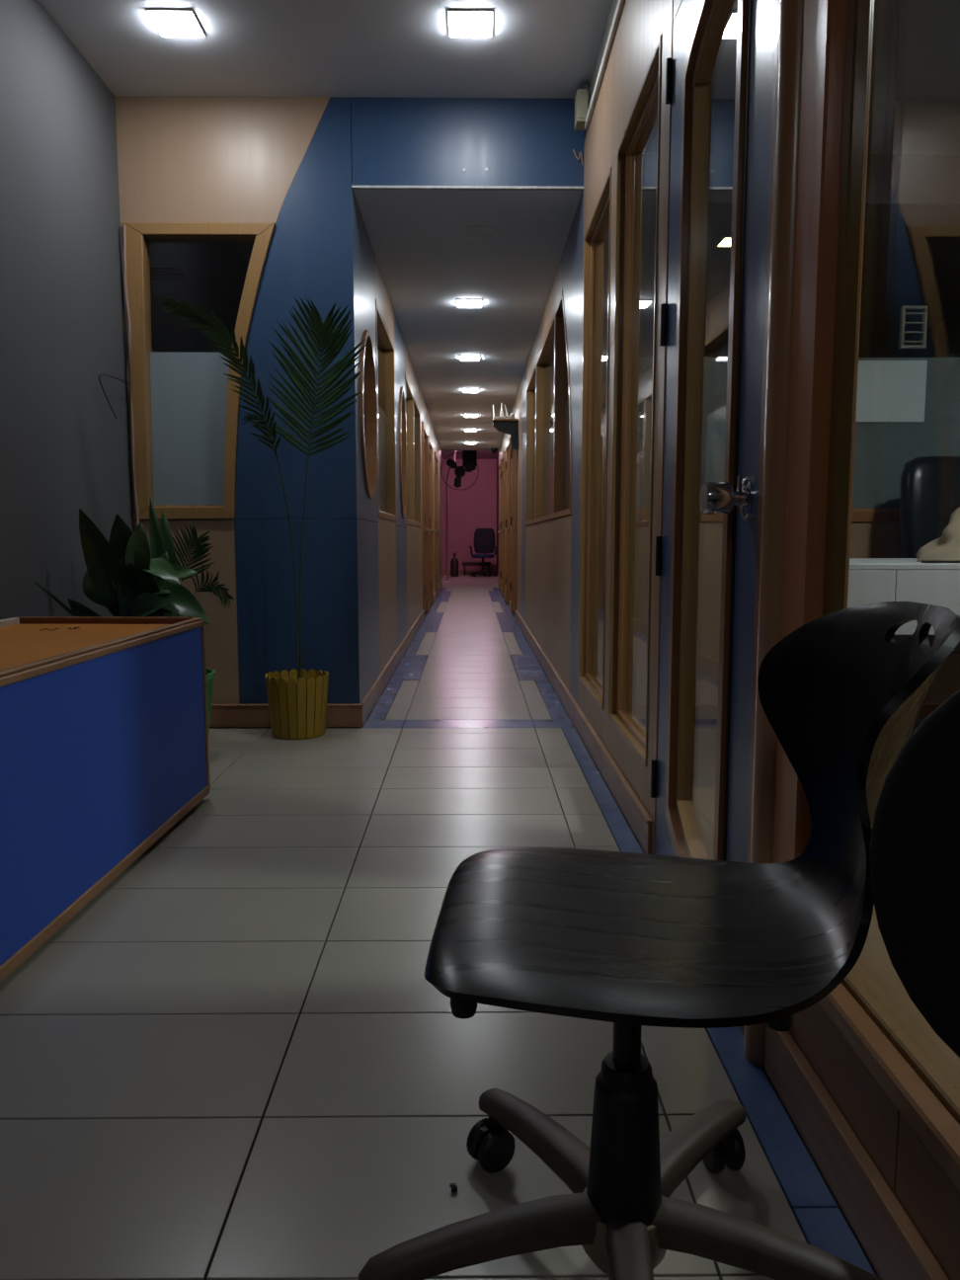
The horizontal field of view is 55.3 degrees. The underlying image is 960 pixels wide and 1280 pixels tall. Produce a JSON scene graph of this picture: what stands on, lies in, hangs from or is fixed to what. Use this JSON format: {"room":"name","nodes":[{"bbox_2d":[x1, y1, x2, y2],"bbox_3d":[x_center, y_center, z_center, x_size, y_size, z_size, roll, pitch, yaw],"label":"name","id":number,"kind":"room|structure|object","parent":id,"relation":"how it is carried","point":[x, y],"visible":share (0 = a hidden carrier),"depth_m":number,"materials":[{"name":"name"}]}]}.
{"room":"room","nodes":[
{"label":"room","id":0,"kind":"room"},
{"bbox_2d":[0,0,133,619],"bbox_3d":[-1.566,-0.557,0.485,0.120,2.711,7.120,0,6,-1],"label":"wall","id":1,"kind":"structure","parent":0,"point":[64,450],"depth_m":3.31,"materials":[{"name":"grey paint"}]},
{"bbox_2d":[98,224,139,526],"bbox_3d":[-1.500,-0.997,3.827,0.062,1.518,0.356,0,6,-1],"label":"cable","id":2,"kind":"object","parent":1,"relation":"attached to","point":[123,237],"visible":0.92,"depth_m":3.96,"materials":[{"name":"brown plastic"}]},
{"bbox_2d":[132,350,180,520],"bbox_3d":[-3.121,-1.256,6.832,0.100,2.700,5.680,0,6,-1],"label":"wall","id":3,"kind":"structure","parent":0,"point":[152,351],"depth_m":8.74,"materials":[{"name":"grey paint"}]},
{"bbox_2d":[149,240,254,352],"bbox_3d":[-1.878,-2.553,6.645,2.385,0.080,5.390,0,6,-1],"label":"ceiling","id":4,"kind":"structure","parent":0,"point":[216,271],"depth_m":6.48,"materials":[{"name":"grey paint"}]},
{"bbox_2d":[150,267,189,279],"bbox_3d":[-2.135,-2.451,6.146,0.300,0.012,0.260,0,6,-1],"label":"ceiling vent","id":5,"kind":"object","parent":4,"relation":"in","point":[155,273],"visible":0.64,"depth_m":6.12,"materials":[{"name":"black plastic"}]},
{"bbox_2d":[37,0,612,98],"bbox_3d":[-0.502,-1.946,0.343,2.207,0.080,7.120,0,6,-1],"label":"ceiling","id":6,"kind":"structure","parent":0,"point":[326,48],"depth_m":3.49,"materials":[{"name":"paint"}]},
{"bbox_2d":[146,8,204,36],"bbox_3d":[-1.098,-2.227,3.314,0.160,0.015,0.160,0,6,-1],"label":"recessed light","id":7,"kind":"object","parent":6,"relation":"in","point":[168,22],"visible":1,"depth_m":3.29,"materials":[{"name":"white plastic"}]},
{"bbox_2d":[447,8,492,37],"bbox_3d":[-0.034,-2.228,3.316,0.160,0.015,0.160,0,6,-1],"label":"recessed light","id":8,"kind":"object","parent":6,"relation":"in","point":[462,23],"visible":1,"depth_m":3.30,"materials":[{"name":"white plastic"}]},
{"bbox_2d":[344,187,441,704],"bbox_3d":[-0.642,-1.474,9.903,0.070,2.246,11.776,0,6,-1],"label":"wall","id":9,"kind":"structure","parent":0,"point":[389,552],"depth_m":5.17,"materials":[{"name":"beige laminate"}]},
{"bbox_2d":[359,329,377,498],"bbox_3d":[-0.580,-1.105,4.520,0.084,0.810,0.660,0,6,-1],"label":"window","id":10,"kind":"structure","parent":9,"relation":"in","point":[367,379],"depth_m":4.74,"materials":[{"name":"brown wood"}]},
{"bbox_2d":[375,298,396,521],"bbox_3d":[-0.596,-1.308,5.534,0.074,1.156,1.196,0,6,-1],"label":"window","id":11,"kind":"structure","parent":9,"relation":"in","point":[385,351],"depth_m":5.93,"materials":[{"name":"brown wood"}]},
{"bbox_2d":[360,581,442,724],"bbox_3d":[-0.615,-0.308,10.047,0.046,0.106,11.750,0,6,-1],"label":"baseboard","id":12,"kind":"structure","parent":9,"relation":"attached to","point":[371,697],"depth_m":5.57,"materials":[{"name":"brown laminate"}]},
{"bbox_2d":[399,386,406,518],"bbox_3d":[-0.604,-1.381,6.783,0.084,0.960,0.600,0,6,-1],"label":"window","id":13,"kind":"structure","parent":9,"relation":"in","point":[402,408],"depth_m":6.97,"materials":[{"name":"brown wood"}]},
{"bbox_2d":[404,374,420,527],"bbox_3d":[-0.623,-1.606,8.217,0.074,1.156,2.096,0,6,-1],"label":"window","id":14,"kind":"structure","parent":9,"relation":"in","point":[413,413],"depth_m":8.22,"materials":[{"name":"brown wood"}]},
{"bbox_2d":[421,421,429,618],"bbox_3d":[-0.646,-1.297,10.113,0.147,2.058,0.998,0,6,-1],"label":"door","id":15,"kind":"structure","parent":9,"relation":"in","point":[425,451],"depth_m":10.48,"materials":[{"name":"brown wood"}]},
{"bbox_2d":[427,435,434,609],"bbox_3d":[-0.659,-1.440,11.405,0.147,2.058,0.998,0,6,-1],"label":"door","id":16,"kind":"structure","parent":9,"relation":"in","point":[430,443],"depth_m":11.78,"materials":[{"name":"brown wood"}]},
{"bbox_2d":[434,451,439,598],"bbox_3d":[-0.680,-1.661,13.392,0.147,2.058,0.998,0,6,-1],"label":"door","id":17,"kind":"structure","parent":9,"relation":"in","point":[437,531],"depth_m":13.73,"materials":[{"name":"brown wood"}]},
{"bbox_2d":[180,376,606,619],"bbox_3d":[0.201,-1.556,9.539,6.600,2.700,0.100,0,6,-1],"label":"wall","id":18,"kind":"structure","parent":0,"point":[603,396],"depth_m":9.50,"materials":[{"name":"grey paint"}]},
{"bbox_2d":[440,450,441,483],"bbox_3d":[-1.516,-2.254,15.783,1.695,2.711,0.100,0,6,-1],"label":"wall","id":19,"kind":"structure","parent":0,"point":[440,450],"depth_m":15.71,"materials":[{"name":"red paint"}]},
{"bbox_2d":[351,129,585,450],"bbox_3d":[-0.102,-2.741,9.777,1.212,0.300,11.760,0,6,-1],"label":"ceiling","id":20,"kind":"structure","parent":0,"point":[426,263],"depth_m":5.43,"materials":[{"name":"paint"}]},
{"bbox_2d":[456,299,481,307],"bbox_3d":[-0.068,-2.146,5.849,0.160,0.015,0.160,0,6,-1],"label":"recessed light","id":21,"kind":"object","parent":20,"relation":"in","point":[460,302],"visible":1,"depth_m":5.82,"materials":[{"name":"white plastic"}]},
{"bbox_2d":[460,355,479,360],"bbox_3d":[-0.085,-2.343,7.618,0.160,0.015,0.160,0,6,-1],"label":"recessed light","id":22,"kind":"object","parent":20,"relation":"in","point":[462,358],"visible":1,"depth_m":7.58,"materials":[{"name":"white plastic"}]},
{"bbox_2d":[464,413,477,416],"bbox_3d":[-0.111,-2.742,11.216,0.160,0.015,0.160,0,6,-1],"label":"recessed light","id":23,"kind":"object","parent":20,"relation":"in","point":[465,415],"visible":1,"depth_m":11.14,"materials":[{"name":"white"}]},
{"bbox_2d":[463,388,479,392],"bbox_3d":[-0.093,-2.529,9.297,0.160,0.015,0.160,0,6,-1],"label":"recessed light","id":24,"kind":"object","parent":20,"relation":"in","point":[464,389],"visible":1,"depth_m":9.25,"materials":[{"name":"white plastic"}]},
{"bbox_2d":[465,428,477,431],"bbox_3d":[-0.127,-2.907,12.706,0.160,0.015,0.160,0,6,-1],"label":"recessed light","id":25,"kind":"object","parent":20,"relation":"in","point":[466,430],"visible":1,"depth_m":12.64,"materials":[{"name":"white"}]},
{"bbox_3d":[-0.005,-2.001,4.497,0.176,0.007,0.176,0,6,-1],"label":"ceiling speaker","id":26,"kind":"object","parent":20,"relation":"attached to","visible":0},
{"bbox_2d":[464,227,493,236],"bbox_3d":[-0.005,-2.003,4.497,0.144,0.002,0.144,0,6,-1],"label":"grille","id":27,"kind":"object","parent":26,"relation":"attached to","point":[468,231],"depth_m":4.50,"materials":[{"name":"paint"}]},
{"bbox_2d":[441,459,496,573],"bbox_3d":[-0.826,-2.928,21.853,3.200,2.711,0.100,0,6,-1],"label":"wall","id":28,"kind":"structure","parent":0,"point":[473,508],"depth_m":21.79,"materials":[{"name":"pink paint"}]},
{"bbox_2d":[441,569,495,573],"bbox_3d":[-0.920,-1.623,21.936,2.610,0.100,0.020,0,6,-1],"label":"baseboard","id":29,"kind":"structure","parent":28,"relation":"attached to","point":[442,571],"depth_m":21.93,"materials":[{"name":"brown wood"}]},
{"bbox_2d":[441,450,498,459],"bbox_3d":[-0.744,-3.979,18.669,3.500,0.080,6.200,0,6,-1],"label":"ceiling","id":30,"kind":"structure","parent":0,"point":[481,454],"depth_m":20.53,"materials":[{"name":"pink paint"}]},
{"bbox_2d":[441,450,479,489],"bbox_3d":[-0.392,-3.388,17.916,0.734,0.928,0.233,0,6,-1],"label":"fan","id":31,"kind":"object","parent":30,"relation":"hanging from","point":[469,457],"visible":0.94,"depth_m":17.84,"materials":[{"name":"black plastic"}]},
{"bbox_2d":[0,573,959,1279],"bbox_3d":[0.398,-0.215,10.042,7.400,0.084,26.000,0,6,-1],"label":"floor","id":32,"kind":"structure","parent":0,"point":[239,1059],"depth_m":1.58,"materials":[{"name":"grey tile"}]},
{"bbox_2d":[0,616,209,982],"bbox_3d":[-1.206,0.352,1.851,0.610,0.603,2.303,0,6,1],"label":"reception desk","id":33,"kind":"object","parent":32,"relation":"on","point":[104,733],"visible":1,"depth_m":2.15,"materials":[{"name":"blue laminate"}]},
{"bbox_2d":[33,496,215,733],"bbox_3d":[-1.298,-0.023,3.381,0.659,1.010,0.437,-4,7,-32],"label":"leaf plant","id":34,"kind":"object","parent":32,"relation":"on","point":[119,577],"visible":0.41,"depth_m":3.33,"materials":[{"name":"green plant"}]},
{"bbox_2d":[171,524,234,617],"bbox_3d":[-1.187,-0.023,3.821,0.471,0.912,0.209,2,7,21],"label":"palm","id":35,"kind":"object","parent":32,"relation":"on","point":[200,550],"visible":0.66,"depth_m":3.77,"materials":[{"name":"green plant"}]},
{"bbox_2d":[157,295,368,739],"bbox_3d":[-0.808,-0.459,3.673,0.524,1.813,0.710,4,8,32],"label":"palm plant","id":36,"kind":"object","parent":32,"relation":"on","point":[297,703],"visible":1,"depth_m":3.79,"materials":[{"name":"green plant"}]},
{"bbox_2d":[446,450,456,580],"bbox_3d":[-0.576,-2.549,18.426,0.214,2.713,0.044,0,6,-1],"label":"pipe","id":37,"kind":"object","parent":32,"relation":"on","point":[449,469],"visible":0.74,"depth_m":18.42,"materials":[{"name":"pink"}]},
{"bbox_2d":[449,1183,457,1192],"bbox_3d":[-0.035,0.721,1.208,0.010,0.010,0.006,0,6,-1],"label":"scrap","id":38,"kind":"object","parent":32,"relation":"on","point":[453,1186],"visible":1,"depth_m":1.21,"materials":[{"name":"black plastic"}]},
{"bbox_2d":[450,552,458,576],"bbox_3d":[-0.571,-1.695,20.534,0.180,0.551,0.177,0,6,-1],"label":"fire extinguisher","id":39,"kind":"object","parent":32,"relation":"on","point":[454,562],"visible":1,"depth_m":20.47,"materials":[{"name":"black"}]},
{"bbox_2d":[462,561,490,574],"bbox_3d":[-0.086,-1.675,21.497,0.670,0.300,0.300,0,6,-1],"label":"bench","id":40,"kind":"object","parent":32,"relation":"on","point":[464,564],"visible":0.96,"depth_m":21.34,"materials":[{"name":"black wood"}]},
{"bbox_2d":[468,528,497,576],"bbox_3d":[0.072,-1.962,20.533,0.620,1.078,0.572,1,6,7],"label":"office chair","id":41,"kind":"object","parent":32,"relation":"on","point":[484,541],"visible":1,"depth_m":20.68,"materials":[{"name":"black fabric"}]},
{"bbox_2d":[358,601,959,1279],"bbox_3d":[0.171,0.356,0.979,0.590,0.786,0.552,0,6,4],"label":"swivel chair","id":42,"kind":"object","parent":32,"relation":"on","point":[629,940],"visible":0.94,"depth_m":0.99,"materials":[{"name":"black plastic"}]},
{"bbox_2d":[471,1122,508,1154],"bbox_3d":[0.015,0.683,1.256,0.060,0.042,0.009,-4,8,-33],"label":"hood","id":43,"kind":"object","parent":42,"relation":"attached to","point":[486,1138],"depth_m":1.24,"materials":[{"name":"black plastic"}]},
{"bbox_2d":[488,1116,506,1129],"bbox_3d":[0.025,0.659,1.260,0.028,0.033,0.028,0,6,4],"label":"socket","id":44,"kind":"object","parent":42,"relation":"attached to","point":[493,1124],"depth_m":1.25,"materials":[{"name":"black plastic"}]},
{"bbox_2d":[720,1127,736,1146],"bbox_3d":[0.332,0.661,1.237,0.028,0.033,0.028,0,6,4],"label":"socket","id":45,"kind":"object","parent":42,"relation":"attached to","point":[731,1140],"depth_m":1.23,"materials":[{"name":"black plastic"}]},
{"bbox_2d":[723,1145,734,1162],"bbox_3d":[0.330,0.683,1.251,0.009,0.042,0.060,-1,6,-11],"label":"hood","id":46,"kind":"object","parent":42,"relation":"attached to","point":[729,1151],"depth_m":1.22,"materials":[{"name":"black plastic"}]},
{"bbox_2d":[847,558,959,635],"bbox_3d":[1.918,0.114,3.177,1.700,0.775,0.750,0,6,-1],"label":"cabinet","id":47,"kind":"object","parent":32,"relation":"on","point":[870,580],"visible":0.22,"depth_m":2.76,"materials":[{"name":"grey laminate"}]},
{"bbox_2d":[916,507,959,561],"bbox_3d":[1.596,-0.384,2.969,0.347,0.260,0.239,0,6,-1],"label":"cloth bundle","id":48,"kind":"object","parent":47,"relation":"on","point":[946,546],"visible":0.94,"depth_m":2.95,"materials":[{"name":"beige fabric"}]},
{"bbox_2d":[921,560,959,562],"bbox_3d":[1.596,-0.241,2.830,0.450,0.008,0.045,0,6,-1],"label":"tray","id":49,"kind":"object","parent":47,"relation":"on","point":[922,561],"visible":1,"depth_m":2.81,"materials":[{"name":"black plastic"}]},
{"bbox_2d":[869,690,959,1057],"bbox_3d":[0.238,0.415,0.426,0.415,0.789,0.493,5,8,39],"label":"chair","id":50,"kind":"object","parent":32,"relation":"on","point":[915,848],"visible":1,"depth_m":0.62,"materials":[{"name":"black plastic"}]},
{"bbox_2d":[899,455,959,731],"bbox_3d":[2.051,-0.156,3.696,0.624,1.196,0.597,-1,6,-9],"label":"chair","id":51,"kind":"object","parent":32,"relation":"on","point":[929,489],"visible":0.3,"depth_m":3.81,"materials":[{"name":"black leather"}]},
{"bbox_2d":[496,454,498,576],"bbox_3d":[0.476,-2.587,18.785,0.100,2.711,6.100,0,6,-1],"label":"wall","id":52,"kind":"structure","parent":0,"point":[498,454],"depth_m":20.55,"materials":[{"name":"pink paint"}]},
{"bbox_2d":[114,95,959,724],"bbox_3d":[1.007,-0.958,4.098,5.100,2.711,0.104,0,6,-1],"label":"wall","id":53,"kind":"structure","parent":0,"point":[285,162],"depth_m":3.99,"materials":[{"name":"blue paint"}]},
{"bbox_2d":[122,222,275,519],"bbox_3d":[-1.204,-1.164,4.030,0.651,1.261,0.088,0,6,-1],"label":"window","id":54,"kind":"structure","parent":53,"relation":"in","point":[186,411],"depth_m":4.04,"materials":[{"name":"beige wood"}]},
{"bbox_2d":[209,704,363,727],"bbox_3d":[-1.037,0.343,4.179,1.011,0.107,0.048,0,6,-1],"label":"baseboard","id":55,"kind":"structure","parent":53,"relation":"attached to","point":[221,715],"depth_m":4.16,"materials":[{"name":"brown laminate"}]},
{"bbox_2d":[572,149,583,164],"bbox_3d":[0.419,-2.059,3.911,0.047,0.062,0.014,0,6,-1],"label":"loose wire","id":56,"kind":"object","parent":53,"relation":"attached to","point":[580,154],"visible":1,"depth_m":3.91,"materials":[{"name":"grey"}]},
{"bbox_2d":[855,360,927,421],"bbox_3d":[1.812,-1.109,4.089,0.350,0.268,0.002,0,6,-1],"label":"paper sheet","id":57,"kind":"object","parent":53,"relation":"attached to","point":[887,390],"visible":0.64,"depth_m":4.09,"materials":[{"name":"white paper"}]},
{"bbox_2d":[898,306,928,348],"bbox_3d":[1.912,-1.380,4.047,0.110,0.180,0.026,0,6,-1],"label":"air vent","id":58,"kind":"object","parent":53,"relation":"in","point":[904,313],"visible":1,"depth_m":4.04,"materials":[{"name":"beige plastic"}]},
{"bbox_2d":[498,0,959,1279],"bbox_3d":[0.461,-1.261,6.355,0.080,2.606,18.900,0,6,-1],"label":"wall","id":59,"kind":"structure","parent":0,"point":[548,551],"depth_m":3.11,"materials":[{"name":"beige laminate"}]},
{"bbox_2d":[497,459,501,589],"bbox_3d":[0.372,-1.805,14.695,0.147,2.058,0.998,0,6,-1],"label":"door","id":60,"kind":"structure","parent":59,"relation":"in","point":[500,464],"depth_m":15.06,"materials":[{"name":"brown wood"}]},
{"bbox_2d":[500,450,505,599],"bbox_3d":[0.386,-1.651,13.304,0.147,2.058,0.998,0,6,-1],"label":"door","id":61,"kind":"structure","parent":59,"relation":"in","point":[503,522],"depth_m":12.93,"materials":[{"name":"brown wood"}]},
{"bbox_2d":[492,418,518,450],"bbox_3d":[0.259,-2.098,9.379,0.259,0.292,0.240,0,6,-1],"label":"shelf","id":62,"kind":"object","parent":59,"relation":"attached to","point":[507,426],"visible":1,"depth_m":9.31,"materials":[{"name":"brown wood"}]},
{"bbox_2d":[492,402,510,418],"bbox_3d":[0.219,-2.326,9.333,0.181,0.171,0.140,0,6,-1],"label":"router","id":63,"kind":"object","parent":62,"relation":"on","point":[502,410],"visible":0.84,"depth_m":9.28,"materials":[{"name":"white plastic"}]},
{"bbox_2d":[505,437,510,608],"bbox_3d":[0.404,-1.463,11.614,0.147,2.058,0.998,0,6,-1],"label":"door","id":64,"kind":"structure","parent":59,"relation":"in","point":[508,446],"depth_m":11.98,"materials":[{"name":"brown wood"}]},
{"bbox_2d":[510,449,517,620],"bbox_3d":[0.420,-1.287,10.024,0.147,2.058,0.998,0,6,-1],"label":"door","id":65,"kind":"structure","parent":59,"relation":"in","point":[514,453],"depth_m":10.41,"materials":[{"name":"brown wood"}]},
{"bbox_2d":[525,290,571,525],"bbox_3d":[0.460,-1.393,6.163,0.086,1.184,3.648,0,6,-1],"label":"window","id":66,"kind":"structure","parent":59,"relation":"in","point":[548,475],"depth_m":6.07,"materials":[{"name":"brown wood"}]},
{"bbox_2d":[574,80,589,130],"bbox_3d":[0.419,-2.198,3.766,0.053,0.159,0.108,0,6,-1],"label":"junction box","id":67,"kind":"object","parent":59,"relation":"attached to","point":[582,96],"visible":0.94,"depth_m":3.73,"materials":[{"name":"beige plastic"}]},
{"bbox_2d":[578,166,611,710],"bbox_3d":[0.487,-0.726,3.629,0.084,1.897,0.743,0,6,-1],"label":"window","id":68,"kind":"structure","parent":59,"relation":"in","point":[597,242],"depth_m":3.89,"materials":[{"name":"brown wood"}]},
{"bbox_2d":[584,0,625,129],"bbox_3d":[0.457,-1.908,1.896,0.015,0.028,3.780,0,6,-1],"label":"trunking","id":69,"kind":"structure","parent":59,"relation":"attached to","point":[620,3],"depth_m":3.23,"materials":[{"name":"grey plastic"}]},
{"bbox_2d":[608,34,662,766],"bbox_3d":[0.496,-0.631,2.776,0.084,1.897,0.699,0,6,-1],"label":"window","id":70,"kind":"structure","parent":59,"relation":"in","point":[646,111],"depth_m":3.07,"materials":[{"name":"brown wood"}]},
{"bbox_2d":[650,0,775,862],"bbox_3d":[0.451,-0.403,1.922,0.122,2.072,0.796,0,6,-1],"label":"door","id":71,"kind":"structure","parent":59,"relation":"in","point":[699,26],"depth_m":1.96,"materials":[{"name":"blue laminate"}]},
{"bbox_2d":[497,581,950,1279],"bbox_3d":[0.437,0.085,6.504,0.068,0.106,18.899,0,6,-1],"label":"baseboard","id":72,"kind":"structure","parent":59,"relation":"attached to","point":[891,1240],"depth_m":1.22,"materials":[{"name":"brown laminate"}]},
{"bbox_2d":[650,0,803,1066],"bbox_3d":[0.491,-0.618,1.848,0.113,2.530,1.008,0,6,-1],"label":"door frame","id":73,"kind":"structure","parent":59,"relation":"attached to","point":[788,14],"depth_m":1.41,"materials":[{"name":"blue wood"}]},
{"bbox_2d":[772,0,959,1191],"bbox_3d":[0.519,-0.530,0.045,0.094,2.309,2.595,0,6,-1],"label":"window frame","id":74,"kind":"structure","parent":59,"relation":"in","point":[921,1083],"depth_m":1.25,"materials":[{"name":"red wood"}]},
{"bbox_2d":[602,0,959,376],"bbox_3d":[2.069,-2.102,3.662,2.983,0.080,11.500,0,6,-1],"label":"ceiling","id":75,"kind":"structure","parent":0,"point":[912,256],"depth_m":4.62,"materials":[{"name":"grey paint"}]},
{"bbox_2d":[714,235,730,247],"bbox_3d":[1.416,-2.216,5.101,0.180,0.010,0.180,0,6,-1],"label":"recessed light","id":76,"kind":"object","parent":75,"relation":"in","point":[724,241],"visible":0.44,"depth_m":5.11,"materials":[{"name":"white plastic"}]},
{"bbox_2d":[719,238,730,245],"bbox_3d":[1.416,-2.217,5.101,0.150,0.005,0.150,0,6,-1],"label":"diffuser","id":77,"kind":"object","parent":76,"relation":"attached to","point":[722,241],"depth_m":5.10,"materials":[{"name":"white plastic"}]},
{"bbox_2d":[864,313,959,357],"bbox_3d":[3.610,-0.926,3.859,0.100,2.700,11.800,0,6,-1],"label":"wall","id":78,"kind":"structure","parent":0,"point":[942,338],"depth_m":7.09,"materials":[{"name":"grey paint"}]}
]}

